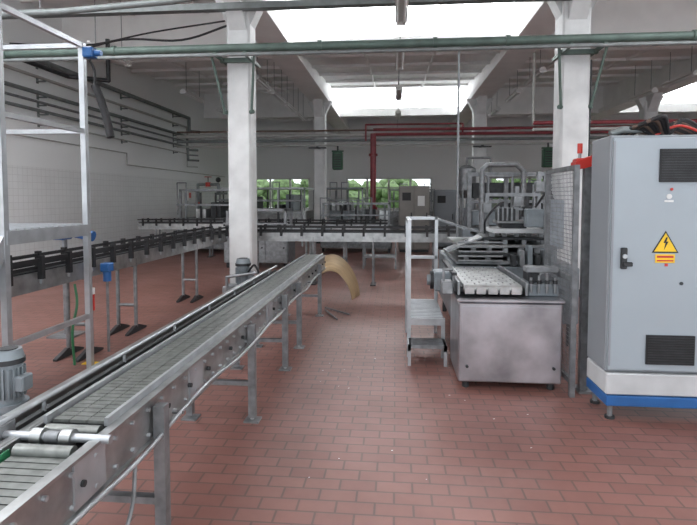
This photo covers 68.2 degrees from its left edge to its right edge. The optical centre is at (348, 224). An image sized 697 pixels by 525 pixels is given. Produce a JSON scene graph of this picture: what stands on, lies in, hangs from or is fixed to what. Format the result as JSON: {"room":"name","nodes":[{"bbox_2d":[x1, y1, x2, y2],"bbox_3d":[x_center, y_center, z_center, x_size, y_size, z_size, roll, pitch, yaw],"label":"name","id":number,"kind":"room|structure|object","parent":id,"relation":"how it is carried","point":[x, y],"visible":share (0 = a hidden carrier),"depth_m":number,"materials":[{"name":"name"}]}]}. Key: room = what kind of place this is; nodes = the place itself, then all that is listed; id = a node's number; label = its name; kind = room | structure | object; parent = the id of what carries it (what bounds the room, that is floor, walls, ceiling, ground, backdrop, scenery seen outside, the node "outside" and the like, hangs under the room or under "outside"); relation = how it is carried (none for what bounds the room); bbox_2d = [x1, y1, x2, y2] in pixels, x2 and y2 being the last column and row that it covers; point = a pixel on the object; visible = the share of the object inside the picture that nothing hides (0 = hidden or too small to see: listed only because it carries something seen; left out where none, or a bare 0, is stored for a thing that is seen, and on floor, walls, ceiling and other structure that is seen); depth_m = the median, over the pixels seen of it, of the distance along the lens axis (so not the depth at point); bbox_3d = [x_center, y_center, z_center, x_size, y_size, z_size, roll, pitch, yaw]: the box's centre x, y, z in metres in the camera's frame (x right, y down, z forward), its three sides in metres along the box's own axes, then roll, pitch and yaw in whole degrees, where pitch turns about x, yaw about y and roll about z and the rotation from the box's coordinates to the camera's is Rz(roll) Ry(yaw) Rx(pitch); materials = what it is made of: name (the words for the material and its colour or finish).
{"room":"processing plant","nodes":[
{"label":"processing plant","id":0,"kind":"room"},
{"bbox_2d":[0,0,228,269],"bbox_3d":[-7.178,-2.562,12.586,0.300,7.000,30.000,0,3,5],"label":"wall","id":1,"kind":"structure","parent":0,"point":[44,177],"depth_m":14.38,"materials":[{"name":"tile"}]},
{"bbox_2d":[3,64,187,134],"bbox_3d":[-6.890,-3.062,11.339,0.495,0.601,17.625,0,3,5],"label":"pipe","id":2,"kind":"object","parent":1,"relation":"attached to","point":[42,79],"visible":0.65,"depth_m":12.82,"materials":[{"name":"metal"}]},
{"bbox_2d":[4,81,197,150],"bbox_3d":[-6.886,-2.713,11.361,0.502,0.621,17.632,0,3,5],"label":"pipe","id":3,"kind":"object","parent":1,"relation":"attached to","point":[42,94],"visible":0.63,"depth_m":12.85,"materials":[{"name":"grey metal"}]},
{"bbox_2d":[4,91,197,155],"bbox_3d":[-6.892,-2.513,11.367,0.491,0.591,17.621,0,3,5],"label":"pipe","id":4,"kind":"object","parent":1,"relation":"attached to","point":[5,92],"visible":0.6,"depth_m":12.85,"materials":[{"name":"metal"}]},
{"bbox_2d":[3,43,199,133],"bbox_3d":[-6.841,-3.412,11.325,0.592,0.651,17.642,0,3,5],"label":"pipe","id":5,"kind":"object","parent":1,"relation":"attached to","point":[46,63],"visible":0.71,"depth_m":15.02,"materials":[{"name":"grey metal"}]},
{"bbox_2d":[5,100,198,161],"bbox_3d":[-6.874,-2.313,11.378,0.527,0.607,17.627,0,3,5],"label":"pipe","id":6,"kind":"object","parent":1,"relation":"attached to","point":[37,110],"visible":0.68,"depth_m":12.92,"materials":[{"name":"grey metal"}]},
{"bbox_2d":[37,124,197,167],"bbox_3d":[-6.906,-2.064,11.388,0.464,0.570,17.614,0,3,5],"label":"pipe","id":7,"kind":"object","parent":1,"relation":"attached to","point":[122,140],"visible":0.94,"depth_m":15.86,"materials":[{"name":"metal"}]},
{"bbox_2d":[16,135,224,176],"bbox_3d":[-6.707,-1.994,15.589,0.032,0.383,18.000,0,3,5],"label":"conduit","id":8,"kind":"object","parent":1,"relation":"attached to","point":[16,135],"visible":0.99,"depth_m":14.93,"materials":[{"name":"metal"}]},
{"bbox_2d":[187,191,190,199],"bbox_3d":[-6.278,-1.162,20.270,0.095,0.400,0.300,0,3,5],"label":"box","id":9,"kind":"object","parent":1,"relation":"attached to","point":[188,192],"visible":0.59,"depth_m":20.16,"materials":[{"name":"white paint"}]},
{"bbox_2d":[0,241,696,524],"bbox_3d":[3.939,1.078,11.914,22.600,0.200,30.300,0,3,5],"label":"floor","id":10,"kind":"structure","parent":0,"point":[582,466],"depth_m":3.50,"materials":[{"name":"red tile"}]},
{"bbox_2d":[0,345,32,415],"bbox_3d":[-1.521,1.014,2.323,0.240,0.932,0.240,0,3,5],"label":"motor","id":11,"kind":"object","parent":10,"relation":"on","point":[15,382],"visible":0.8,"depth_m":2.27,"materials":[{"name":"metal"}]},
{"bbox_2d":[0,2,114,368],"bbox_3d":[-2.836,-0.089,3.801,1.242,2.980,2.055,0,3,5],"label":"metal frame","id":12,"kind":"structure","parent":10,"relation":"on","point":[10,233],"depth_m":4.36,"materials":[{"name":"metal"}]},
{"bbox_2d":[46,231,95,338],"bbox_3d":[-3.171,0.649,5.954,0.512,1.280,0.300,0,3,5],"label":"stand","id":13,"kind":"object","parent":10,"relation":"on","point":[62,334],"visible":0.41,"depth_m":5.93,"materials":[{"name":"paint"}]},
{"bbox_2d":[71,284,77,364],"bbox_3d":[-2.577,0.945,4.864,0.061,0.767,0.127,-1,3,-14],"label":"hose","id":14,"kind":"object","parent":10,"relation":"on","point":[74,285],"visible":0.9,"depth_m":4.84,"materials":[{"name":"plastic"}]},
{"bbox_2d":[92,287,94,310],"bbox_3d":[-2.533,0.925,5.050,0.100,0.784,0.067,-1,3,-15],"label":"cable","id":15,"kind":"object","parent":10,"relation":"on","point":[93,288],"visible":0.08,"depth_m":5.03,"materials":[{"name":"plastic"}]},
{"bbox_2d":[100,262,113,351],"bbox_3d":[-2.500,0.856,5.351,0.100,0.930,0.100,0,3,5],"label":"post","id":16,"kind":"object","parent":10,"relation":"on","point":[106,268],"visible":1,"depth_m":5.33,"materials":[{"name":"metal"}]},
{"bbox_2d":[10,225,228,361],"bbox_3d":[-2.743,0.778,5.218,0.350,1.100,8.600,0,3,5],"label":"conveyor","id":17,"kind":"object","parent":10,"relation":"on","point":[41,275],"visible":0.85,"depth_m":5.74,"materials":[{"name":"silver metal"}]},
{"bbox_2d":[0,253,325,524],"bbox_3d":[-0.850,0.968,4.452,0.570,0.800,6.600,0,3,5],"label":"conveyor","id":18,"kind":"object","parent":10,"relation":"on","point":[64,450],"visible":1,"depth_m":2.25,"materials":[{"name":"silver metal"}]},
{"bbox_2d":[125,466,136,524],"bbox_3d":[-0.835,1.042,1.840,0.069,0.185,0.412,0,3,5],"label":"hose","id":19,"kind":"object","parent":18,"relation":"attached to","point":[134,476],"visible":0.99,"depth_m":1.95,"materials":[{"name":"plastic"}]},
{"bbox_2d":[176,182,228,248],"bbox_3d":[-4.021,-0.240,15.517,1.820,2.055,1.440,0,3,5],"label":"machine","id":20,"kind":"object","parent":10,"relation":"on","point":[217,210],"visible":0.43,"depth_m":14.93,"materials":[{"name":"metal"}]},
{"bbox_2d":[196,176,227,208],"bbox_3d":[-4.612,-0.461,17.289,1.120,2.310,0.240,0,3,5],"label":"valve","id":21,"kind":"object","parent":10,"relation":"on","point":[206,184],"visible":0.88,"depth_m":17.20,"materials":[{"name":"grey paint"}]},
{"bbox_2d":[215,0,264,282],"bbox_3d":[-1.841,-1.350,8.946,0.840,4.960,1.300,0,3,5],"label":"concrete column","id":22,"kind":"structure","parent":10,"relation":"on","point":[242,162],"depth_m":8.76,"materials":[{"name":"paint"}]},
{"bbox_2d":[9,20,226,47],"bbox_3d":[-4.383,-3.429,9.573,4.774,0.386,0.193,1,3,14],"label":"cables","id":23,"kind":"object","parent":22,"relation":"attached to","point":[224,26],"visible":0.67,"depth_m":9.27,"materials":[{"name":"black rubber"}]},
{"bbox_2d":[210,56,254,114],"bbox_3d":[-1.872,-2.337,8.559,0.762,0.942,0.370,0,3,5],"label":"support bracket","id":24,"kind":"object","parent":22,"relation":"attached to","point":[251,111],"visible":0.82,"depth_m":8.54,"materials":[{"name":"metal"}]},
{"bbox_2d":[2,0,571,19],"bbox_3d":[2.651,-3.953,7.972,19.200,0.940,0.150,0,3,5],"label":"pipe","id":25,"kind":"object","parent":22,"relation":"attached to","point":[282,4],"visible":0.68,"depth_m":8.31,"materials":[{"name":"grey metal"}]},
{"bbox_2d":[222,257,259,293],"bbox_3d":[-1.298,0.840,6.645,0.580,0.828,0.405,0,3,5],"label":"motor","id":26,"kind":"object","parent":10,"relation":"on","point":[243,272],"visible":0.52,"depth_m":6.55,"materials":[{"name":"metal"}]},
{"bbox_2d":[223,208,294,267],"bbox_3d":[-2.069,0.295,12.049,1.500,1.350,0.840,0,3,5],"label":"machine","id":27,"kind":"object","parent":10,"relation":"on","point":[269,251],"visible":0.43,"depth_m":11.65,"materials":[{"name":"metal"}]},
{"bbox_2d":[137,218,387,258],"bbox_3d":[-2.353,0.353,13.908,6.800,1.040,0.400,0,3,5],"label":"conveyor","id":28,"kind":"object","parent":10,"relation":"on","point":[160,225],"visible":0.42,"depth_m":13.88,"materials":[{"name":"silver metal"}]},
{"bbox_2d":[217,182,313,221],"bbox_3d":[-3.250,-0.616,21.108,3.500,2.220,2.540,0,3,5],"label":"washer","id":29,"kind":"object","parent":10,"relation":"on","point":[307,213],"visible":0.27,"depth_m":19.89,"materials":[{"name":"silver metal"}]},
{"bbox_2d":[257,188,302,246],"bbox_3d":[-2.708,-0.245,16.876,2.599,1.924,0.748,0,3,5],"label":"guard railing","id":30,"kind":"object","parent":10,"relation":"on","point":[277,189],"visible":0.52,"depth_m":17.14,"materials":[{"name":"metal"}]},
{"bbox_2d":[308,99,331,242],"bbox_3d":[-0.999,-1.835,18.195,0.840,4.960,1.300,0,3,5],"label":"concrete column","id":31,"kind":"structure","parent":10,"relation":"on","point":[320,108],"depth_m":17.98,"materials":[{"name":"paint"}]},
{"bbox_2d":[305,228,346,261],"bbox_3d":[-0.479,0.518,11.332,0.900,0.980,0.600,0,3,5],"label":"work table","id":32,"kind":"object","parent":10,"relation":"on","point":[344,257],"visible":0.13,"depth_m":11.18,"materials":[{"name":"metal"}]},
{"bbox_2d":[325,307,349,319],"bbox_3d":[-0.149,1.210,7.105,0.259,0.023,0.746,-1,3,-17],"label":"bar","id":33,"kind":"object","parent":10,"relation":"on","point":[327,311],"visible":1,"depth_m":7.12,"materials":[{"name":"grey metal"}]},
{"bbox_2d":[322,254,359,299],"bbox_3d":[-0.194,0.830,8.281,0.727,0.664,0.450,0,3,5],"label":"plywood sheet","id":34,"kind":"object","parent":10,"relation":"on","point":[335,263],"visible":0.84,"depth_m":8.27,"materials":[{"name":"beige wood"}]},
{"bbox_2d":[327,182,365,221],"bbox_3d":[-0.200,-0.614,21.082,1.820,2.220,2.040,0,3,5],"label":"palletizer","id":35,"kind":"object","parent":10,"relation":"on","point":[334,209],"visible":0.44,"depth_m":20.13,"materials":[{"name":"metal"}]},
{"bbox_2d":[320,197,391,252],"bbox_3d":[0.257,-0.026,15.641,2.120,1.615,1.240,0,3,5],"label":"machine","id":36,"kind":"object","parent":10,"relation":"on","point":[370,214],"visible":0.58,"depth_m":15.10,"materials":[{"name":"metal"}]},
{"bbox_2d":[257,224,455,285],"bbox_3d":[-0.090,0.551,9.539,4.100,1.100,0.350,0,3,5],"label":"conveyor","id":37,"kind":"object","parent":10,"relation":"on","point":[323,234],"visible":0.72,"depth_m":9.40,"materials":[{"name":"silver metal"}]},
{"bbox_2d":[363,228,396,268],"bbox_3d":[0.721,0.517,11.826,0.800,0.930,0.600,0,3,5],"label":"work table","id":38,"kind":"object","parent":10,"relation":"on","point":[365,255],"visible":0.36,"depth_m":11.61,"materials":[{"name":"metal"}]},
{"bbox_2d":[176,123,639,209],"bbox_3d":[1.990,-1.353,17.404,16.000,4.081,0.680,0,3,5],"label":"pipes","id":39,"kind":"object","parent":10,"relation":"on","point":[373,139],"visible":0.82,"depth_m":17.20,"materials":[{"name":"metal"}]},
{"bbox_2d":[332,146,343,169],"bbox_3d":[-0.364,-2.265,17.420,0.400,0.800,0.320,0,3,5],"label":"heater","id":40,"kind":"object","parent":39,"relation":"attached to","point":[337,155],"visible":1,"depth_m":17.29,"materials":[{"name":"green paint"}]},
{"bbox_2d":[541,142,552,166],"bbox_3d":[6.508,-2.282,16.793,0.400,0.800,0.320,0,3,5],"label":"heater","id":41,"kind":"object","parent":39,"relation":"attached to","point":[547,152],"visible":0.79,"depth_m":16.67,"materials":[{"name":"green paint"}]},
{"bbox_2d":[388,184,434,229],"bbox_3d":[2.571,-0.587,21.082,1.900,2.165,1.540,0,3,5],"label":"machine","id":42,"kind":"object","parent":10,"relation":"on","point":[395,213],"visible":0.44,"depth_m":20.42,"materials":[{"name":"metal"}]},
{"bbox_2d":[398,186,429,251],"bbox_3d":[1.951,-0.180,15.378,0.900,1.950,0.640,0,3,5],"label":"tall cabinet","id":43,"kind":"object","parent":10,"relation":"on","point":[414,201],"visible":0.79,"depth_m":15.07,"materials":[{"name":"grey metal"}]},
{"bbox_2d":[405,217,446,366],"bbox_3d":[0.807,0.624,5.484,0.376,1.380,1.250,0,3,5],"label":"step platform","id":44,"kind":"object","parent":10,"relation":"on","point":[417,311],"visible":1,"depth_m":5.16,"materials":[{"name":"metal"}]},
{"bbox_2d":[433,190,476,248],"bbox_3d":[3.336,-0.176,16.258,1.300,1.850,0.640,0,3,5],"label":"tall cabinet","id":45,"kind":"object","parent":10,"relation":"on","point":[444,201],"visible":0.41,"depth_m":15.97,"materials":[{"name":"metal"}]},
{"bbox_2d":[456,51,459,236],"bbox_3d":[1.676,-0.745,7.903,0.036,3.860,0.036,0,3,5],"label":"pipe","id":46,"kind":"object","parent":10,"relation":"on","point":[458,86],"visible":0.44,"depth_m":7.86,"materials":[{"name":"metal"}]},
{"bbox_2d":[459,157,491,226],"bbox_3d":[3.466,-0.511,14.237,0.941,2.731,0.520,0,3,5],"label":"tank","id":47,"kind":"object","parent":10,"relation":"on","point":[463,169],"visible":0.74,"depth_m":14.05,"materials":[{"name":"silver metal"}]},
{"bbox_2d":[466,96,493,226],"bbox_3d":[4.479,-1.809,17.697,0.880,4.960,1.340,0,3,5],"label":"concrete column","id":48,"kind":"structure","parent":10,"relation":"on","point":[479,106],"depth_m":17.42,"materials":[{"name":"paint"}]},
{"bbox_2d":[458,162,544,249],"bbox_3d":[3.084,-0.068,10.173,1.700,2.271,1.100,0,3,5],"label":"machine","id":49,"kind":"object","parent":10,"relation":"on","point":[474,190],"visible":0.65,"depth_m":10.04,"materials":[{"name":"metal"}]},
{"bbox_2d":[427,171,579,389],"bbox_3d":[1.650,0.340,5.740,1.650,1.920,3.120,0,3,5],"label":"machine","id":50,"kind":"object","parent":10,"relation":"on","point":[500,298],"visible":0.94,"depth_m":4.35,"materials":[{"name":"metal"}]},
{"bbox_2d":[491,180,551,226],"bbox_3d":[5.156,-0.255,15.283,1.700,2.110,1.440,0,3,5],"label":"machine","id":51,"kind":"object","parent":10,"relation":"on","point":[493,204],"visible":0.08,"depth_m":15.09,"materials":[{"name":"metal"}]},
{"bbox_2d":[544,165,579,397],"bbox_3d":[1.831,0.436,4.481,0.040,1.860,0.800,0,3,5],"label":"guard","id":52,"kind":"object","parent":10,"relation":"on","point":[568,375],"visible":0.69,"depth_m":4.28,"materials":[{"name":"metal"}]},
{"bbox_2d":[547,0,596,293],"bbox_3d":[3.636,-1.324,8.448,0.880,4.960,1.340,0,3,5],"label":"concrete column","id":53,"kind":"structure","parent":10,"relation":"on","point":[571,122],"depth_m":8.21,"materials":[{"name":"paint"}]},
{"bbox_2d":[3,41,696,61],"bbox_3d":[2.617,-2.645,7.667,19.200,0.056,0.056,0,3,5],"label":"pipe","id":54,"kind":"object","parent":53,"relation":"attached to","point":[669,42],"visible":1,"depth_m":7.86,"materials":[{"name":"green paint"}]},
{"bbox_2d":[3,30,696,68],"bbox_3d":[2.667,-2.805,8.207,19.200,0.223,0.900,0,3,5],"label":"pipe","id":55,"kind":"object","parent":53,"relation":"attached to","point":[507,40],"visible":0.79,"depth_m":8.05,"materials":[{"name":"metal"}]},
{"bbox_2d":[11,40,689,58],"bbox_3d":[2.655,-2.807,8.077,19.200,0.050,0.050,0,3,5],"label":"pipe","id":56,"kind":"object","parent":55,"relation":"attached to","point":[687,40],"visible":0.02,"depth_m":8.24,"materials":[{"name":"metal"}]},
{"bbox_2d":[557,47,607,108],"bbox_3d":[3.605,-2.311,8.061,0.762,0.942,0.370,0,3,5],"label":"support bracket","id":57,"kind":"object","parent":53,"relation":"attached to","point":[559,106],"visible":0.79,"depth_m":8.04,"materials":[{"name":"metal"}]},
{"bbox_2d":[588,60,591,155],"bbox_3d":[3.895,-1.340,8.366,0.090,2.600,0.194,0,3,5],"label":"conduit","id":58,"kind":"object","parent":53,"relation":"attached to","point":[590,60],"visible":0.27,"depth_m":8.25,"materials":[{"name":"metal"}]},
{"bbox_2d":[571,143,591,394],"bbox_3d":[1.969,0.359,4.228,0.280,2.040,0.170,0,3,5],"label":"guard","id":59,"kind":"object","parent":10,"relation":"on","point":[585,163],"visible":0.88,"depth_m":4.20,"materials":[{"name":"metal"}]},
{"bbox_2d":[586,135,696,419],"bbox_3d":[2.330,0.383,3.780,0.940,2.040,0.420,0,3,5],"label":"tall cabinet","id":60,"kind":"object","parent":10,"relation":"on","point":[642,341],"visible":1,"depth_m":3.63,"materials":[{"name":"metal"}]},
{"bbox_2d":[608,114,696,135],"bbox_3d":[2.313,-0.716,3.744,0.780,0.145,0.291,0,3,5],"label":"bundle","id":61,"kind":"object","parent":60,"relation":"on","point":[659,124],"visible":0.96,"depth_m":3.77,"materials":[{"name":"black rubber"}]},
{"bbox_2d":[635,93,664,134],"bbox_3d":[9.956,-1.783,17.199,0.880,4.960,1.340,0,3,5],"label":"concrete column","id":62,"kind":"structure","parent":10,"relation":"on","point":[648,105],"depth_m":16.88,"materials":[{"name":"paint"}]},
{"bbox_2d":[19,0,696,120],"bbox_3d":[3.926,-4.721,11.461,22.600,0.970,30.000,0,3,5],"label":"ceiling","id":63,"kind":"structure","parent":0,"point":[439,70],"depth_m":15.00,"materials":[{"name":"paint"}]},
{"bbox_2d":[23,39,110,82],"bbox_3d":[-6.532,-3.867,11.035,0.667,1.031,3.143,1,3,18],"label":"vent pipe","id":64,"kind":"object","parent":63,"relation":"hanging from","point":[107,79],"visible":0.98,"depth_m":12.01,"materials":[{"name":"metal"}]},
{"bbox_2d":[85,18,101,47],"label":"fluorescent light","id":65,"kind":"object","parent":63,"relation":"hanging from","point":[88,41],"depth_m":10.28,"materials":[{"name":"white paint"}]},
{"bbox_2d":[2,0,194,17],"bbox_3d":[-4.202,-3.849,7.985,5.553,1.248,0.122,0,3,4],"label":"pipe","id":66,"kind":"object","parent":63,"relation":"hanging from","point":[142,3],"visible":1,"depth_m":7.95,"materials":[{"name":"grey metal"}]},
{"bbox_2d":[114,59,131,66],"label":"fluorescent light","id":67,"kind":"object","parent":63,"relation":"hanging from","point":[125,62],"depth_m":11.36,"materials":[{"name":"white paint"}]},
{"bbox_2d":[180,80,204,102],"bbox_3d":[-4.616,-4.237,15.281,0.200,0.963,1.500,0,3,5],"label":"fluorescent light","id":68,"kind":"object","parent":63,"relation":"hanging from","point":[182,91],"visible":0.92,"depth_m":15.20,"materials":[{"name":"white paint"}]},
{"bbox_2d":[216,103,227,115],"bbox_3d":[-4.344,-4.513,18.259,0.200,1.203,1.500,0,3,5],"label":"fluorescent light","id":69,"kind":"object","parent":63,"relation":"hanging from","point":[219,109],"visible":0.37,"depth_m":17.61,"materials":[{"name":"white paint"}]},
{"bbox_2d":[256,57,272,91],"bbox_3d":[-2.262,-4.088,13.566,0.200,0.844,1.500,0,3,5],"label":"fluorescent light","id":70,"kind":"object","parent":63,"relation":"hanging from","point":[259,80],"visible":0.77,"depth_m":13.65,"materials":[{"name":"white paint"}]},
{"bbox_2d":[269,70,285,103],"bbox_3d":[-2.099,-4.253,15.353,0.200,0.987,1.500,0,3,5],"label":"fluorescent light","id":71,"kind":"object","parent":63,"relation":"hanging from","point":[274,93],"visible":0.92,"depth_m":15.33,"materials":[{"name":"white paint"}]},
{"bbox_2d":[283,92,296,112],"bbox_3d":[-1.936,-4.418,17.139,0.200,1.131,1.500,0,3,5],"label":"fluorescent light","id":72,"kind":"object","parent":63,"relation":"hanging from","point":[290,107],"visible":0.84,"depth_m":17.27,"materials":[{"name":"white paint"}]},
{"bbox_2d":[294,111,306,120],"bbox_3d":[-1.764,-4.593,19.025,0.200,1.283,1.500,0,3,5],"label":"fluorescent light","id":73,"kind":"object","parent":63,"relation":"hanging from","point":[298,114],"visible":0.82,"depth_m":18.96,"materials":[{"name":"white paint"}]},
{"bbox_2d":[255,0,350,133],"bbox_3d":[-1.552,-4.543,11.970,0.660,1.120,30.000,0,3,5],"label":"girder","id":74,"kind":"object","parent":63,"relation":"attached to","point":[273,26],"visible":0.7,"depth_m":13.46,"materials":[{"name":"paint"}]},
{"bbox_2d":[66,27,696,61],"bbox_3d":[3.944,-4.162,11.690,22.000,0.330,0.240,0,3,5],"label":"beam","id":75,"kind":"structure","parent":63,"relation":"attached to","point":[661,29],"depth_m":11.86,"materials":[{"name":"metal"}]},
{"bbox_2d":[395,76,400,119],"bbox_3d":[1.747,-4.471,18.108,0.200,1.335,1.500,0,3,5],"label":"fluorescent light","id":76,"kind":"object","parent":63,"relation":"hanging from","point":[398,112],"visible":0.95,"depth_m":17.73,"materials":[{"name":"white paint"}]},
{"bbox_2d":[336,89,461,107],"bbox_3d":[2.059,-5.245,21.272,5.180,0.810,0.030,0,3,5],"label":"window","id":77,"kind":"structure","parent":63,"relation":"attached to","point":[443,97],"depth_m":21.27,"materials":[{"name":"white glass"}]},
{"bbox_2d":[395,85,402,100],"bbox_3d":[1.403,-4.122,14.337,0.200,1.032,1.500,0,3,5],"label":"fluorescent light","id":78,"kind":"object","parent":63,"relation":"hanging from","point":[398,90],"visible":0.88,"depth_m":14.18,"materials":[{"name":"white paint"}]},
{"bbox_2d":[395,26,404,69],"bbox_3d":[1.077,-4.165,10.744,0.200,1.494,1.500,0,3,5],"label":"fluorescent light","id":79,"kind":"object","parent":63,"relation":"hanging from","point":[399,56],"visible":0.57,"depth_m":10.81,"materials":[{"name":"white paint"}]},
{"bbox_2d":[395,0,408,25],"bbox_3d":[0.805,-3.889,7.767,0.200,1.255,1.500,0,3,5],"label":"fluorescent light","id":80,"kind":"object","parent":63,"relation":"hanging from","point":[401,6],"visible":1,"depth_m":8.02,"materials":[{"name":"white paint"}]},
{"bbox_2d":[290,2,515,38],"bbox_3d":[1.207,-4.755,11.923,5.180,0.810,0.030,0,3,5],"label":"window","id":81,"kind":"structure","parent":63,"relation":"attached to","point":[487,16],"depth_m":11.90,"materials":[{"name":"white glass"}]},
{"bbox_2d":[203,103,696,118],"bbox_3d":[4.796,-4.652,21.038,22.000,0.330,0.240,0,3,5],"label":"beam","id":82,"kind":"structure","parent":63,"relation":"attached to","point":[663,107],"depth_m":21.09,"materials":[{"name":"paint"}]},
{"bbox_2d":[488,103,500,116],"bbox_3d":[5.208,-4.585,18.390,0.200,1.232,1.500,0,3,5],"label":"fluorescent light","id":83,"kind":"object","parent":63,"relation":"hanging from","point":[496,109],"visible":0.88,"depth_m":18.43,"materials":[{"name":"white paint"}]},
{"bbox_2d":[445,1,554,131],"bbox_3d":[3.926,-4.517,11.472,0.660,1.120,30.000,0,3,5],"label":"girder","id":84,"kind":"object","parent":63,"relation":"attached to","point":[532,18],"visible":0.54,"depth_m":12.67,"materials":[{"name":"paint"}]},
{"bbox_2d":[505,70,522,101],"bbox_3d":[4.936,-4.309,15.412,0.200,0.993,1.500,0,3,5],"label":"fluorescent light","id":85,"kind":"object","parent":63,"relation":"hanging from","point":[518,91],"visible":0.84,"depth_m":15.22,"materials":[{"name":"white paint"}]},
{"bbox_2d":[524,50,546,85],"bbox_3d":[4.718,-4.088,13.031,0.200,0.802,1.500,0,3,5],"label":"fluorescent light","id":86,"kind":"object","parent":63,"relation":"hanging from","point":[542,70],"visible":0.84,"depth_m":12.75,"materials":[{"name":"white paint"}]},
{"bbox_2d":[628,60,658,101],"bbox_3d":[8.620,-4.267,15.079,0.200,1.043,1.500,0,3,5],"label":"fluorescent light","id":87,"kind":"object","parent":63,"relation":"hanging from","point":[655,89],"visible":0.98,"depth_m":14.93,"materials":[{"name":"white paint"}]},
{"bbox_2d":[591,54,696,119],"bbox_3d":[9.403,-4.490,10.974,0.660,1.120,30.000,0,3,5],"label":"girder","id":88,"kind":"object","parent":63,"relation":"attached to","point":[616,96],"visible":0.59,"depth_m":17.29,"materials":[{"name":"paint"}]},
{"bbox_2d":[532,51,696,130],"bbox_3d":[6.895,-3.201,11.773,5.228,2.038,0.090,0,3,5],"label":"pipe","id":89,"kind":"object","parent":88,"relation":"attached to","point":[534,122],"visible":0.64,"depth_m":11.95,"materials":[{"name":"metal"}]},
{"bbox_2d":[661,84,696,102],"bbox_3d":[13.013,-5.193,20.276,5.180,0.810,0.030,0,3,5],"label":"window","id":90,"kind":"structure","parent":63,"relation":"attached to","point":[689,92],"depth_m":20.25,"materials":[{"name":"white glass"}]},
{"bbox_2d":[661,52,696,87],"bbox_3d":[8.439,-4.083,13.094,0.200,0.884,1.500,0,3,5],"label":"fluorescent light","id":91,"kind":"object","parent":63,"relation":"hanging from","point":[693,73],"visible":0.94,"depth_m":13.07,"materials":[{"name":"white paint"}]},
{"bbox_2d":[256,92,677,221],"bbox_3d":[5.299,-3.299,26.644,22.600,7.000,0.300,0,3,5],"label":"wall","id":92,"kind":"structure","parent":0,"point":[438,163],"depth_m":26.72,"materials":[{"name":"paint"}]},
{"bbox_2d":[257,178,309,208],"bbox_3d":[-3.648,-1.639,27.446,3.350,1.700,0.260,0,3,5],"label":"window","id":93,"kind":"structure","parent":92,"relation":"in","point":[269,179],"depth_m":27.50,"materials":[{"name":"white paint"}]},
{"bbox_2d":[346,178,432,209],"bbox_3d":[2.103,-1.611,26.923,4.600,1.700,0.260,0,3,5],"label":"window","id":94,"kind":"structure","parent":92,"relation":"in","point":[366,187],"depth_m":26.98,"materials":[{"name":"white paint"}]},
{"bbox_2d":[486,177,542,198],"bbox_3d":[8.178,-1.582,26.371,4.400,1.700,0.260,0,3,5],"label":"window","id":95,"kind":"structure","parent":92,"relation":"in","point":[528,178],"depth_m":26.33,"materials":[{"name":"glass"}]},
{"bbox_2d":[677,112,696,134],"bbox_3d":[15.030,-2.456,10.568,0.300,7.000,30.000,0,3,5],"label":"wall","id":96,"kind":"structure","parent":0,"point":[690,115],"depth_m":24.39,"materials":[{"name":"paint"}]},
{"label":"outside","id":97,"kind":"structure","parent":0,"visible":0},
{"bbox_3d":[9.391,-0.741,48.049,70.000,0.250,42.650,0,3,5],"label":"lawn","id":98,"kind":"structure","parent":97,"visible":0},
{"bbox_2d":[257,179,303,207],"bbox_3d":[-5.051,-1.886,36.675,4.483,3.315,3.471,0,3,5],"label":"tree","id":99,"kind":"object","parent":98,"relation":"on","point":[260,183],"visible":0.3,"depth_m":35.48,"materials":[{"name":"green plant"}]},
{"bbox_2d":[292,179,308,207],"bbox_3d":[-2.312,-1.869,35.441,4.081,3.509,3.408,0,3,5],"label":"tree","id":100,"kind":"object","parent":98,"relation":"on","point":[304,182],"visible":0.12,"depth_m":34.70,"materials":[{"name":"green plant"}]},
{"bbox_2d":[348,179,398,207],"bbox_3d":[1.552,-1.657,36.029,4.618,3.095,3.104,0,3,5],"label":"tree","id":101,"kind":"object","parent":98,"relation":"on","point":[381,193],"visible":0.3,"depth_m":35.38,"materials":[{"name":"green plant"}]},
{"bbox_2d":[379,179,417,186],"bbox_3d":[3.981,-2.194,40.372,3.678,3.608,3.182,0,3,5],"label":"tree","id":102,"kind":"object","parent":98,"relation":"on","point":[383,182],"visible":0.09,"depth_m":39.65,"materials":[{"name":"green plant"}]},
{"bbox_2d":[493,180,510,199],"bbox_3d":[10.787,-2.168,40.424,4.381,3.532,3.145,0,3,5],"label":"tree","id":103,"kind":"object","parent":98,"relation":"on","point":[496,181],"visible":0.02,"depth_m":40.05,"materials":[{"name":"green plant"}]},
{"bbox_2d":[509,179,542,198],"bbox_3d":[13.886,-2.246,38.100,4.310,3.811,2.921,0,3,-7],"label":"tree","id":104,"kind":"object","parent":98,"relation":"on","point":[515,180],"visible":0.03,"depth_m":37.19,"materials":[{"name":"green plant"}]}
]}

